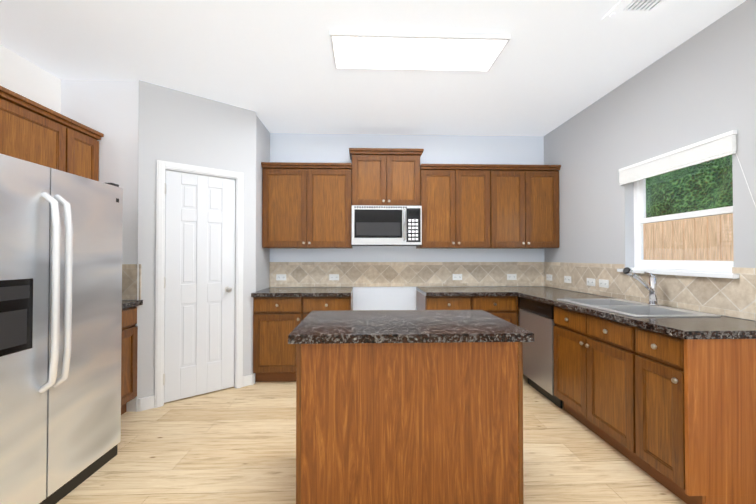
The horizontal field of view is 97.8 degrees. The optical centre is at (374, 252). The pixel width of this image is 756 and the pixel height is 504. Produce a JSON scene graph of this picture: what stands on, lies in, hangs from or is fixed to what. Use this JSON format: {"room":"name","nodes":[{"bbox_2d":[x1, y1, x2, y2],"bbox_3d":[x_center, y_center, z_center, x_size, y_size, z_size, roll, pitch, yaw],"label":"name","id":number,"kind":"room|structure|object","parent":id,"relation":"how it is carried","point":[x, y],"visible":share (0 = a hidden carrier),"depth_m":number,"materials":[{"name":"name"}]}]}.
{"room":"kitchen","nodes":[
{"label":"kitchen","id":0,"kind":"room"},
{"bbox_2d":[0,45,60,112],"bbox_3d":[-2.593,-0.092,0.494,0.120,2.740,6.710,0,-1,-2],"label":"wall","id":1,"kind":"structure","parent":0,"point":[20,75],"depth_m":2.47,"materials":[{"name":"white paint"}]},
{"bbox_2d":[0,90,79,174],"bbox_3d":[-2.415,-0.728,1.857,0.322,0.485,1.266,0,-1,-2],"label":"upper cabinet","id":2,"kind":"object","parent":1,"relation":"attached to","point":[34,132],"depth_m":2.22,"materials":[{"name":"brown wood"}]},
{"bbox_2d":[60,80,138,397],"bbox_3d":[-2.272,-0.065,2.780,0.670,2.740,0.100,0,-1,-2],"label":"wall","id":3,"kind":"structure","parent":0,"point":[109,110],"depth_m":2.74,"materials":[{"name":"white paint"}]},
{"bbox_2d":[76,126,103,180],"bbox_3d":[-2.437,-0.720,2.546,0.322,0.485,0.364,0,-1,-2],"label":"upper cabinet","id":4,"kind":"object","parent":3,"relation":"attached to","point":[88,166],"depth_m":2.63,"materials":[{"name":"brown wood"}]},
{"bbox_2d":[122,264,140,299],"bbox_3d":[-2.270,0.241,2.720,0.665,0.293,0.010,0,-1,-2],"label":"tile backsplash","id":5,"kind":"structure","parent":3,"relation":"attached to","point":[129,281],"depth_m":2.72,"materials":[{"name":"beige tile"}]},
{"bbox_2d":[136,80,255,411],"bbox_3d":[-1.611,-0.062,3.062,0.968,2.740,0.100,1,-1,-38],"label":"wall","id":6,"kind":"structure","parent":0,"point":[177,126],"depth_m":2.92,"materials":[{"name":"white paint"}]},
{"bbox_2d":[126,374,253,411],"bbox_3d":[-1.905,1.255,2.992,1.415,0.105,0.561,0,-1,-2],"label":"baseboard","id":7,"kind":"structure","parent":6,"relation":"attached to","point":[145,403],"depth_m":2.74,"materials":[{"name":"white wood"}]},
{"bbox_2d":[163,170,234,402],"bbox_3d":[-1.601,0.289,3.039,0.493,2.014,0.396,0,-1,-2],"label":"pantry door","id":8,"kind":"structure","parent":6,"relation":"in","point":[199,316],"depth_m":3.02,"materials":[{"name":"white wood"}]},
{"bbox_2d":[155,160,243,407],"bbox_3d":[-1.604,0.261,3.050,0.716,2.095,0.121,1,-1,-38],"label":"door frame","id":9,"kind":"structure","parent":6,"relation":"attached to","point":[160,193],"depth_m":2.89,"materials":[{"name":"white wood"}]},
{"bbox_2d":[256,115,269,290],"bbox_3d":[-1.283,-0.056,3.598,0.100,2.740,0.590,0,-1,-2],"label":"wall","id":10,"kind":"structure","parent":0,"point":[262,155],"depth_m":3.55,"materials":[{"name":"white paint"}]},
{"bbox_2d":[56,374,685,503],"bbox_3d":[-0.134,1.329,0.558,5.200,0.100,7.110,0,-1,-2],"label":"floor","id":11,"kind":"structure","parent":0,"point":[231,445],"depth_m":2.07,"materials":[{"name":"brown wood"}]},
{"bbox_2d":[0,154,122,503],"bbox_3d":[-2.003,0.423,1.683,0.896,1.738,0.900,0,-1,-2],"label":"refrigerator","id":12,"kind":"object","parent":11,"relation":"on","point":[60,318],"visible":1,"depth_m":1.67,"materials":[{"name":"grey metal"}]},
{"bbox_2d":[121,306,137,414],"bbox_3d":[-2.246,0.865,2.427,0.644,0.872,0.574,0,-1,-2],"label":"base cabinet","id":13,"kind":"object","parent":11,"relation":"on","point":[129,342],"visible":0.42,"depth_m":2.63,"materials":[{"name":"brown wood"}]},
{"bbox_2d":[122,300,142,308],"bbox_3d":[-2.252,0.406,2.431,0.682,0.040,0.582,0,-1,-2],"label":"countertop","id":14,"kind":"structure","parent":13,"relation":"on","point":[129,303],"depth_m":2.63,"materials":[{"name":"stone"}]},
{"bbox_2d":[253,292,352,381],"bbox_3d":[-0.739,0.878,3.582,0.976,0.872,0.629,0,-1,-2],"label":"base cabinet","id":15,"kind":"object","parent":11,"relation":"on","point":[277,321],"visible":0.56,"depth_m":3.29,"materials":[{"name":"brown wood"}]},
{"bbox_2d":[251,287,352,296],"bbox_3d":[-0.739,0.419,3.581,0.981,0.040,0.642,0,-1,-2],"label":"countertop","id":16,"kind":"structure","parent":15,"relation":"on","point":[307,292],"depth_m":3.30,"materials":[{"name":"stone"}]},
{"bbox_2d":[288,310,533,503],"bbox_3d":[0.163,0.837,1.860,1.142,0.915,0.688,0,-1,-2],"label":"kitchen island","id":17,"kind":"object","parent":11,"relation":"on","point":[409,406],"visible":1,"depth_m":1.59,"materials":[{"name":"brown wood"}]},
{"bbox_2d":[416,290,517,325],"bbox_3d":[0.979,0.879,3.639,0.950,0.872,0.629,0,-1,-2],"label":"base cabinet","id":18,"kind":"object","parent":11,"relation":"on","point":[504,308],"visible":0.23,"depth_m":3.36,"materials":[{"name":"brown wood"}]},
{"bbox_2d":[416,286,515,295],"bbox_3d":[0.953,0.420,3.631,0.900,0.040,0.652,0,-1,-2],"label":"countertop","id":19,"kind":"structure","parent":18,"relation":"on","point":[486,290],"depth_m":3.40,"materials":[{"name":"stone"}]},
{"bbox_2d":[519,297,561,408],"bbox_3d":[1.770,0.874,3.056,0.612,0.868,0.580,0,-1,-2],"label":"dishwasher","id":20,"kind":"object","parent":11,"relation":"on","point":[536,318],"visible":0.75,"depth_m":2.96,"materials":[{"name":"grey metal"}]},
{"bbox_2d":[619,322,755,503],"bbox_3d":[1.820,0.858,1.806,0.606,0.872,0.385,0,-1,-2],"label":"base cabinet","id":21,"kind":"object","parent":11,"relation":"on","point":[676,416],"depth_m":1.62,"materials":[{"name":"brown wood"}]},
{"bbox_2d":[508,286,755,338],"bbox_3d":[1.768,0.410,2.788,0.646,0.040,2.392,0,-1,-2],"label":"countertop","id":22,"kind":"structure","parent":21,"relation":"on","point":[724,327],"depth_m":1.85,"materials":[{"name":"stone"}]},
{"bbox_2d":[557,299,720,316],"bbox_3d":[1.786,0.475,2.354,0.525,0.196,0.795,0,-1,-2],"label":"sink","id":23,"kind":"object","parent":22,"relation":"in","point":[630,308],"visible":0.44,"depth_m":2.34,"materials":[{"name":"silver metal"}]},
{"bbox_2d":[623,267,658,305],"bbox_3d":[1.880,0.239,2.362,0.305,0.275,0.187,0,-1,-2],"label":"faucet","id":24,"kind":"object","parent":22,"relation":"on","point":[651,286],"visible":1,"depth_m":2.35,"materials":[{"name":"silver metal"}]},
{"bbox_2d":[0,0,745,135],"bbox_3d":[-0.134,-1.511,0.591,5.200,0.100,7.110,0,-1,-2],"label":"ceiling","id":25,"kind":"structure","parent":0,"point":[270,63],"depth_m":2.38,"materials":[{"name":"white paint"}]},
{"bbox_2d":[329,30,510,71],"bbox_3d":[0.294,-1.421,2.345,1.190,0.036,0.390,0,-1,-2],"label":"ceiling light panel","id":26,"kind":"object","parent":25,"relation":"attached to","point":[409,51],"visible":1,"depth_m":2.29,"materials":[{"name":"white plastic"}]},
{"bbox_2d":[602,0,677,20],"bbox_3d":[1.567,-1.438,1.816,0.320,0.015,0.450,0,-1,-2],"label":"ceiling vent","id":27,"kind":"object","parent":25,"relation":"in","point":[636,10],"visible":1,"depth_m":1.95,"materials":[{"name":"white"}]},
{"bbox_2d":[270,133,543,325],"bbox_3d":[-0.226,-0.051,3.988,5.040,2.740,0.120,0,-1,-2],"label":"wall","id":28,"kind":"structure","parent":0,"point":[438,149],"depth_m":3.95,"materials":[{"name":"white paint"}]},
{"bbox_2d":[261,162,352,248],"bbox_3d":[-0.746,-0.514,3.736,0.971,0.920,0.354,0,-1,-2],"label":"upper cabinet","id":29,"kind":"object","parent":28,"relation":"attached to","point":[306,205],"visible":0.98,"depth_m":3.60,"materials":[{"name":"brown wood"}]},
{"bbox_2d":[349,148,423,205],"bbox_3d":[0.119,-0.826,3.768,0.816,0.625,0.354,0,-1,-2],"label":"upper cabinet","id":30,"kind":"object","parent":28,"relation":"attached to","point":[385,176],"visible":1,"depth_m":3.63,"materials":[{"name":"brown wood"}]},
{"bbox_2d":[352,205,421,245],"bbox_3d":[0.121,-0.296,3.717,0.752,0.424,0.443,0,-1,-2],"label":"microwave","id":31,"kind":"object","parent":30,"relation":"attached to","point":[386,225],"visible":1,"depth_m":3.54,"materials":[{"name":"grey metal"}]},
{"bbox_2d":[269,262,544,286],"bbox_3d":[0.406,0.255,3.938,3.296,0.293,0.010,0,-1,-2],"label":"tile backsplash","id":32,"kind":"structure","parent":28,"relation":"attached to","point":[298,274],"depth_m":3.93,"materials":[{"name":"beige tile"}]},
{"bbox_2d":[276,274,285,279],"bbox_3d":[-1.103,0.288,3.878,0.116,0.072,0.008,0,-1,-2],"label":"electrical outlet","id":33,"kind":"object","parent":32,"relation":"attached to","point":[280,276],"visible":1,"depth_m":3.88,"materials":[{"name":"white plastic"}]},
{"bbox_2d":[329,274,338,279],"bbox_3d":[-0.483,0.288,3.898,0.116,0.072,0.008,0,-1,-2],"label":"electrical outlet","id":34,"kind":"object","parent":32,"relation":"attached to","point":[333,276],"visible":1,"depth_m":3.90,"materials":[{"name":"white plastic"}]},
{"bbox_2d":[453,274,461,279],"bbox_3d":[0.986,0.289,3.946,0.116,0.072,0.008,0,-1,-2],"label":"electrical outlet","id":35,"kind":"object","parent":32,"relation":"attached to","point":[457,276],"visible":1,"depth_m":3.94,"materials":[{"name":"white plastic"}]},
{"bbox_2d":[507,274,516,279],"bbox_3d":[1.646,0.289,3.968,0.116,0.072,0.008,0,-1,-2],"label":"electrical outlet","id":36,"kind":"object","parent":32,"relation":"attached to","point":[511,276],"visible":1,"depth_m":3.97,"materials":[{"name":"white plastic"}]},
{"bbox_2d":[416,164,499,247],"bbox_3d":[0.920,-0.501,3.806,0.843,0.895,0.322,0,-1,-2],"label":"upper cabinet","id":37,"kind":"object","parent":28,"relation":"attached to","point":[486,206],"depth_m":3.65,"materials":[{"name":"brown wood"}]},
{"bbox_2d":[500,164,559,247],"bbox_3d":[1.636,-0.500,3.830,0.843,0.895,0.322,0,-1,-2],"label":"upper cabinet","id":38,"kind":"object","parent":28,"relation":"attached to","point":[529,196],"depth_m":3.68,"materials":[{"name":"brown wood"}]},
{"bbox_2d":[544,0,755,320],"bbox_3d":[2.235,-0.090,0.651,0.140,2.740,6.710,0,-1,-2],"label":"wall","id":39,"kind":"structure","parent":0,"point":[699,86],"depth_m":2.48,"materials":[{"name":"grey paint"}]},
{"bbox_2d":[545,262,755,320],"bbox_3d":[2.087,0.242,2.784,0.012,0.293,2.370,0,-1,-2],"label":"tile backsplash","id":40,"kind":"structure","parent":39,"relation":"attached to","point":[736,298],"depth_m":2.32,"materials":[{"name":"beige tile"}]},
{"bbox_2d":[546,274,551,280],"bbox_3d":[2.042,0.288,3.868,0.008,0.072,0.116,0,-1,-2],"label":"electrical outlet","id":41,"kind":"object","parent":40,"relation":"attached to","point":[549,277],"visible":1,"depth_m":3.86,"materials":[{"name":"white plastic"}]},
{"bbox_2d":[564,276,570,282],"bbox_3d":[2.054,0.284,3.518,0.008,0.072,0.116,0,-1,-2],"label":"electrical outlet","id":42,"kind":"object","parent":40,"relation":"attached to","point":[567,279],"visible":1,"depth_m":3.52,"materials":[{"name":"white plastic"}]},
{"bbox_2d":[587,278,594,285],"bbox_3d":[2.066,0.279,3.158,0.008,0.072,0.116,0,-1,-2],"label":"electrical outlet","id":43,"kind":"object","parent":40,"relation":"attached to","point":[590,281],"visible":1,"depth_m":3.16,"materials":[{"name":"white plastic"}]},
{"bbox_2d":[599,279,608,287],"bbox_3d":[2.071,0.277,2.988,0.008,0.072,0.116,0,-1,-2],"label":"electrical outlet","id":44,"kind":"object","parent":40,"relation":"attached to","point":[603,283],"visible":1,"depth_m":2.98,"materials":[{"name":"white plastic"}]},
{"bbox_2d":[617,130,755,278],"bbox_3d":[2.152,-0.281,2.276,0.170,0.868,1.053,0,-1,-2],"label":"window unit","id":45,"kind":"structure","parent":39,"relation":"in","point":[706,150],"depth_m":2.32,"materials":[{"name":"white plastic"}]},
{"label":"outside","id":46,"kind":"structure","parent":0,"visible":0},
{"bbox_3d":[5.571,1.395,4.491,6.780,0.100,15.000,0,-1,-2],"label":"ground","id":47,"kind":"structure","parent":46,"visible":0},
{"bbox_2d":[643,213,733,260],"bbox_3d":[3.972,0.435,4.971,0.055,1.830,12.042,0,-1,-2],"label":"fence","id":48,"kind":"object","parent":47,"relation":"on","point":[673,241],"depth_m":4.14,"materials":[{"name":"brown wood"}]},
{"bbox_2d":[646,155,732,217],"bbox_3d":[4.699,-1.149,4.992,0.626,5.000,12.000,0,-1,-2],"label":"hedge","id":49,"kind":"object","parent":47,"relation":"on","point":[722,173],"depth_m":4.90,"materials":[{"name":"green plant"}]}
]}

